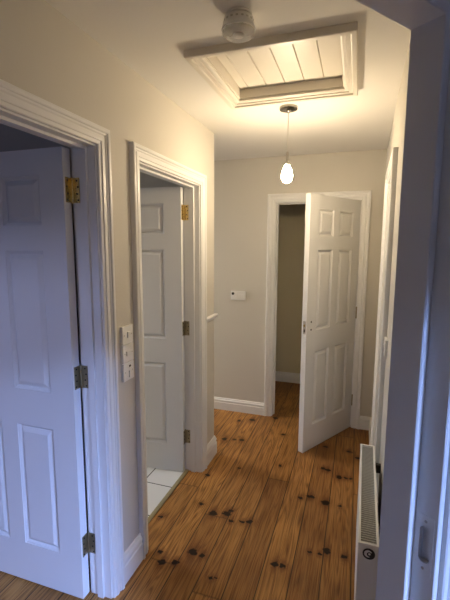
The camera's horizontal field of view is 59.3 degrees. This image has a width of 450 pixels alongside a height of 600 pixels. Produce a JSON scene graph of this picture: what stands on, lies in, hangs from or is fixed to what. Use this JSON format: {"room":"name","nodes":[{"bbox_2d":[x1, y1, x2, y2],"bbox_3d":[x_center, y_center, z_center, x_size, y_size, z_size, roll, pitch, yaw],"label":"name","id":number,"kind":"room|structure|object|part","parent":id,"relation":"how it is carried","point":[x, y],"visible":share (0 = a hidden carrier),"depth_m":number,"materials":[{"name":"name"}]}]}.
{"room":"home hallway","nodes":[
{"label":"home hallway","id":0,"kind":"room"},
{"bbox_2d":[0,123,89,566],"bbox_3d":[-1.960,0.095,2.325,2.930,2.414,0.100,3,8,18],"label":"wall partition","id":1,"kind":"structure","parent":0,"point":[11,139],"depth_m":1.82,"materials":[{"name":"beige paint"}]},
{"bbox_2d":[0,0,213,551],"bbox_3d":[-1.097,0.394,0.135,0.111,2.414,6.057,3,8,18],"label":"wall","id":2,"kind":"structure","parent":0,"point":[44,54],"depth_m":1.76,"materials":[{"name":"paint"}]},
{"bbox_2d":[0,146,95,598],"bbox_3d":[-0.971,0.368,1.822,0.779,2.000,0.054,3,8,18],"label":"door","id":3,"kind":"structure","parent":2,"relation":"in","point":[45,540],"depth_m":1.74,"materials":[{"name":"white paint"}]},
{"bbox_3d":[-1.133,0.852,1.936,0.174,0.573,0.043,3,8,18],"label":"panel","id":4,"kind":"part","parent":3,"relation":"part of","materials":[{"name":"white paint"}]},
{"bbox_3d":[-0.846,-0.415,1.670,0.174,0.170,0.043,3,8,18],"label":"panel","id":5,"kind":"part","parent":3,"relation":"part of","materials":[{"name":"white paint"}]},
{"bbox_3d":[-0.848,0.093,1.739,0.174,0.586,0.043,3,8,18],"label":"panel","id":6,"kind":"part","parent":3,"relation":"part of","materials":[{"name":"white paint"}]},
{"bbox_3d":[-0.852,0.865,1.843,0.174,0.573,0.043,3,8,18],"label":"panel","id":7,"kind":"part","parent":3,"relation":"part of","materials":[{"name":"white paint"}]},
{"bbox_2d":[0,79,124,598],"bbox_3d":[-0.692,0.394,1.356,0.160,2.090,0.905,3,8,18],"label":"door frame","id":8,"kind":"structure","parent":2,"relation":"attached to","point":[89,143],"depth_m":1.67,"materials":[{"name":"white wood"}]},
{"bbox_3d":[-0.757,0.391,1.378,0.024,2.090,0.905,3,8,18],"label":"architrave","id":9,"kind":"part","parent":8,"relation":"part of","materials":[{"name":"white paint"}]},
{"bbox_2d":[120,324,132,344],"bbox_3d":[-0.454,0.160,1.835,0.018,0.085,0.086,3,8,18],"label":"light switch","id":10,"kind":"object","parent":2,"relation":"attached to","point":[126,332],"visible":1,"depth_m":1.82,"materials":[{"name":"white plastic"}]},
{"bbox_2d":[121,342,133,363],"bbox_3d":[-0.454,0.247,1.846,0.019,0.085,0.086,3,8,18],"label":"light switch","id":11,"kind":"object","parent":2,"relation":"attached to","point":[126,350],"visible":0.99,"depth_m":1.83,"materials":[{"name":"white plastic"}]},
{"bbox_2d":[121,360,133,381],"bbox_3d":[-0.454,0.334,1.858,0.018,0.085,0.086,3,8,18],"label":"light switch","id":12,"kind":"object","parent":2,"relation":"attached to","point":[127,368],"visible":0.97,"depth_m":1.85,"materials":[{"name":"white plastic"}]},
{"bbox_2d":[124,533,142,584],"bbox_3d":[-0.463,1.292,1.974,0.018,0.148,0.176,3,8,18],"label":"baseboard","id":13,"kind":"structure","parent":2,"relation":"attached to","point":[133,556],"depth_m":1.97,"materials":[{"name":"white wood"}]},
{"bbox_2d":[140,187,189,471],"bbox_3d":[-0.636,0.234,2.823,0.793,2.000,0.054,2,8,13],"label":"door","id":14,"kind":"structure","parent":2,"relation":"in","point":[163,211],"depth_m":2.74,"materials":[{"name":"white paint"}]},
{"bbox_3d":[-0.505,-0.549,2.682,0.178,0.170,0.043,2,8,13],"label":"panel","id":15,"kind":"part","parent":14,"relation":"part of","materials":[{"name":"white paint"}]},
{"bbox_3d":[-0.507,-0.042,2.750,0.178,0.586,0.043,2,8,13],"label":"panel","id":16,"kind":"part","parent":14,"relation":"part of","materials":[{"name":"white paint"}]},
{"bbox_3d":[-0.511,0.730,2.854,0.178,0.573,0.043,2,8,13],"label":"panel","id":17,"kind":"part","parent":14,"relation":"part of","materials":[{"name":"white paint"}]},
{"bbox_2d":[129,141,206,558],"bbox_3d":[-0.347,0.258,2.378,0.160,2.090,0.916,3,8,18],"label":"door frame","id":18,"kind":"structure","parent":2,"relation":"attached to","point":[142,159],"depth_m":2.62,"materials":[{"name":"white wood"}]},
{"bbox_3d":[-0.411,0.255,2.399,0.024,2.090,0.916,3,8,18],"label":"architrave","id":19,"kind":"part","parent":18,"relation":"part of","materials":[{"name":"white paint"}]},
{"bbox_2d":[207,435,216,465],"bbox_3d":[-1.042,1.106,3.334,1.989,0.148,0.225,3,8,18],"label":"baseboard","id":20,"kind":"structure","parent":2,"relation":"attached to","point":[212,445],"depth_m":3.02,"materials":[{"name":"white wood"}]},
{"bbox_2d":[207,313,217,321],"bbox_3d":[-0.380,0.118,2.981,0.615,0.036,0.231,3,8,18],"label":"rail","id":21,"kind":"object","parent":2,"relation":"attached to","point":[213,316],"visible":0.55,"depth_m":2.89,"materials":[{"name":"white wood"}]},
{"bbox_2d":[140,172,182,187],"bbox_3d":[-1.097,-0.025,3.240,1.880,2.414,0.115,3,8,18],"label":"wall","id":22,"kind":"structure","parent":0,"point":[146,181],"depth_m":2.87,"materials":[{"name":"paint"}]},
{"bbox_2d":[0,381,368,599],"bbox_3d":[-0.259,1.522,1.036,7.400,0.064,8.600,3,8,18],"label":"floor","id":23,"kind":"structure","parent":0,"point":[266,518],"depth_m":2.35,"materials":[{"name":"brown wood"}]},
{"bbox_2d":[148,469,188,523],"bbox_3d":[-0.395,1.288,2.532,0.026,0.007,0.760,3,8,18],"label":"threshold","id":24,"kind":"object","parent":23,"relation":"on","point":[184,473],"visible":0.56,"depth_m":2.57,"materials":[{"name":"brown wood"}]},
{"bbox_2d":[45,0,410,160],"bbox_3d":[-0.248,-0.977,0.698,7.400,0.160,8.600,3,8,18],"label":"ceiling","id":25,"kind":"structure","parent":0,"point":[151,37],"depth_m":1.69,"materials":[{"name":"white paint"}]},
{"bbox_2d":[221,7,255,42],"bbox_3d":[0.047,-0.947,1.369,0.120,0.076,0.120,3,8,18],"label":"smoke detector","id":26,"kind":"object","parent":25,"relation":"attached to","point":[238,26],"visible":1,"depth_m":1.33,"materials":[{"name":"white plastic"}]},
{"bbox_2d":[223,13,253,22],"bbox_3d":[0.047,-0.959,1.367,0.107,0.005,0.107,3,8,18],"label":"vent","id":27,"kind":"object","parent":26,"relation":"attached to","point":[230,16],"depth_m":1.32,"materials":[{"name":"grey plastic"}]},
{"bbox_2d":[184,21,357,109],"bbox_3d":[0.255,-1.104,1.804,0.675,0.179,0.650,3,8,18],"label":"hatch","id":28,"kind":"object","parent":25,"relation":"attached to","point":[321,63],"visible":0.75,"depth_m":1.82,"materials":[{"name":"beige paint"}]},
{"bbox_3d":[0.254,-1.100,1.803,0.530,0.020,0.502,3,8,18],"label":"lid","id":29,"kind":"part","parent":28,"relation":"part of","materials":[{"name":"beige paint"}]},
{"bbox_2d":[279,104,297,182],"bbox_3d":[0.363,-0.895,2.291,0.104,0.422,0.104,3,8,18],"label":"pendant light","id":30,"kind":"object","parent":25,"relation":"hanging from","point":[286,175],"visible":1,"depth_m":2.29,"materials":[{"name":"white glass"}]},
{"bbox_3d":[0.363,-0.739,2.312,0.066,0.106,0.066,3,8,18],"label":"bulb","id":31,"kind":"part","parent":30,"relation":"part of","materials":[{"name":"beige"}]},
{"bbox_3d":[0.364,-0.964,2.282,0.005,0.224,0.005,3,8,18],"label":"cord","id":32,"kind":"part","parent":30,"relation":"part of","materials":[{"name":"white plastic"}]},
{"bbox_2d":[276,204,305,372],"bbox_3d":[1.214,-0.188,4.523,1.480,2.414,0.080,3,8,18],"label":"wall","id":33,"kind":"structure","parent":0,"point":[291,240],"depth_m":4.64,"materials":[{"name":"beige paint"}]},
{"bbox_2d":[275,371,299,383],"bbox_3d":[1.194,0.955,4.630,1.360,0.120,0.018,3,8,18],"label":"baseboard","id":34,"kind":"structure","parent":33,"relation":"attached to","point":[280,376],"depth_m":4.77,"materials":[{"name":"white wood"}]},
{"bbox_2d":[214,149,386,416],"bbox_3d":[0.164,-0.097,3.816,3.900,2.414,0.111,3,8,18],"label":"wall","id":35,"kind":"structure","parent":0,"point":[242,187],"depth_m":3.66,"materials":[{"name":"paint"}]},
{"bbox_2d":[231,291,245,299],"bbox_3d":[0.124,-0.043,3.763,0.146,0.086,0.027,3,8,18],"label":"light switch","id":36,"kind":"object","parent":35,"relation":"attached to","point":[235,295],"visible":1,"depth_m":3.76,"materials":[{"name":"white plastic"}]},
{"bbox_2d":[214,397,263,415],"bbox_3d":[-0.657,1.008,4.172,2.184,0.120,0.018,3,8,18],"label":"baseboard","id":37,"kind":"structure","parent":35,"relation":"attached to","point":[243,406],"depth_m":3.90,"materials":[{"name":"white wood"}]},
{"bbox_2d":[264,190,371,428],"bbox_3d":[0.819,0.096,3.620,0.876,2.090,0.160,3,8,18],"label":"door frame","id":38,"kind":"structure","parent":35,"relation":"attached to","point":[274,200],"depth_m":3.54,"materials":[{"name":"white wood"}]},
{"bbox_2d":[298,193,361,452],"bbox_3d":[0.876,0.185,3.240,0.741,2.000,0.054,-7,10,-41],"label":"door","id":39,"kind":"structure","parent":35,"relation":"in","point":[332,224],"depth_m":3.17,"materials":[{"name":"white paint"}]},
{"bbox_3d":[0.603,0.211,2.999,0.001,0.100,0.024,-7,10,-41],"label":"latch plate","id":40,"kind":"part","parent":39,"relation":"part of","materials":[{"name":"metal"}]},
{"bbox_3d":[0.756,0.688,3.208,0.163,0.573,0.043,-7,10,-41],"label":"panel","id":41,"kind":"part","parent":39,"relation":"part of","materials":[{"name":"white paint"}]},
{"bbox_3d":[0.760,-0.084,3.103,0.163,0.586,0.043,-7,10,-41],"label":"panel","id":42,"kind":"part","parent":39,"relation":"part of","materials":[{"name":"white paint"}]},
{"bbox_3d":[0.762,-0.592,3.035,0.163,0.170,0.043,-7,10,-41],"label":"panel","id":43,"kind":"part","parent":39,"relation":"part of","materials":[{"name":"white paint"}]},
{"bbox_3d":[0.965,0.664,3.393,0.163,0.573,0.043,-7,10,-41],"label":"panel","id":44,"kind":"part","parent":39,"relation":"part of","materials":[{"name":"white paint"}]},
{"bbox_3d":[0.969,-0.108,3.289,0.163,0.586,0.043,-7,10,-41],"label":"panel","id":45,"kind":"part","parent":39,"relation":"part of","materials":[{"name":"white paint"}]},
{"bbox_3d":[0.971,-0.616,3.221,0.163,0.170,0.043,-7,10,-41],"label":"panel","id":46,"kind":"part","parent":39,"relation":"part of","materials":[{"name":"white paint"}]},
{"bbox_2d":[359,416,371,429],"bbox_3d":[1.257,1.103,3.538,0.099,0.120,0.018,3,8,18],"label":"baseboard","id":47,"kind":"structure","parent":35,"relation":"attached to","point":[364,420],"depth_m":3.53,"materials":[{"name":"white wood"}]},
{"bbox_2d":[372,43,409,527],"bbox_3d":[0.928,0.131,2.151,0.100,2.414,2.592,3,8,19],"label":"wall","id":48,"kind":"structure","parent":0,"point":[396,139],"depth_m":1.82,"materials":[{"name":"paint"}]},
{"bbox_2d":[354,444,380,599],"bbox_3d":[0.631,1.044,1.739,0.097,0.492,0.739,3,8,19],"label":"radiator","id":49,"kind":"object","parent":48,"relation":"attached to","point":[367,527],"visible":0.97,"depth_m":1.48,"materials":[{"name":"white metal"}]},
{"bbox_3d":[0.589,1.049,1.755,0.004,0.478,0.723,3,8,19],"label":"panel","id":50,"kind":"part","parent":49,"relation":"part of","materials":[{"name":"white metal"}]},
{"bbox_3d":[0.497,1.088,1.402,0.068,0.474,0.005,3,8,19],"label":"panel","id":51,"kind":"part","parent":49,"relation":"part of","materials":[{"name":"white metal"}]},
{"bbox_3d":[0.619,0.803,1.711,0.070,0.008,0.739,3,8,19],"label":"frame","id":52,"kind":"part","parent":49,"relation":"part of","materials":[{"name":"white metal"}]},
{"bbox_2d":[361,446,376,544],"bbox_3d":[0.619,0.807,1.712,0.054,0.004,0.707,3,8,19],"label":"grille","id":53,"kind":"object","parent":49,"relation":"attached to","point":[367,452],"depth_m":1.65,"materials":[{"name":"grey metal"}]},
{"bbox_2d":[369,418,371,444],"bbox_3d":[1.174,1.150,3.186,0.018,0.120,0.706,3,8,19],"label":"baseboard","id":54,"kind":"structure","parent":48,"relation":"attached to","point":[371,418],"depth_m":3.34,"materials":[{"name":"white wood"}]},
{"bbox_2d":[370,147,398,493],"bbox_3d":[0.977,0.268,2.349,0.136,2.090,0.770,3,8,18],"label":"door frame","id":55,"kind":"structure","parent":48,"relation":"attached to","point":[391,174],"depth_m":2.07,"materials":[{"name":"white wood"}]},
{"bbox_2d":[383,337,387,357],"bbox_3d":[0.786,0.231,1.941,0.018,0.085,0.086,3,8,19],"label":"light switch","id":56,"kind":"object","parent":48,"relation":"attached to","point":[385,345],"visible":0.97,"depth_m":1.90,"materials":[{"name":"white plastic"}]},
{"bbox_2d":[436,447,449,599],"bbox_3d":[0.892,0.266,1.150,4.775,2.414,0.111,-5,9,-33],"label":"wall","id":57,"kind":"structure","parent":0,"point":[449,447],"depth_m":0.81,"materials":[{"name":"paint"}]},
{"bbox_2d":[356,0,449,599],"bbox_3d":[-0.089,0.488,0.505,1.365,2.138,0.140,-5,9,-33],"label":"door frame","id":58,"kind":"structure","parent":57,"relation":"attached to","point":[417,441],"depth_m":0.79,"materials":[{"name":"white wood"}]},
{"bbox_3d":[0.419,0.511,0.827,0.007,0.132,0.035,-5,9,-33],"label":"strike plate","id":59,"kind":"part","parent":58,"relation":"part of","materials":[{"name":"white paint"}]},
{"bbox_3d":[-0.057,0.494,0.457,1.365,2.138,0.025,-5,9,-33],"label":"architrave","id":60,"kind":"part","parent":58,"relation":"part of","materials":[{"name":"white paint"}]}
]}

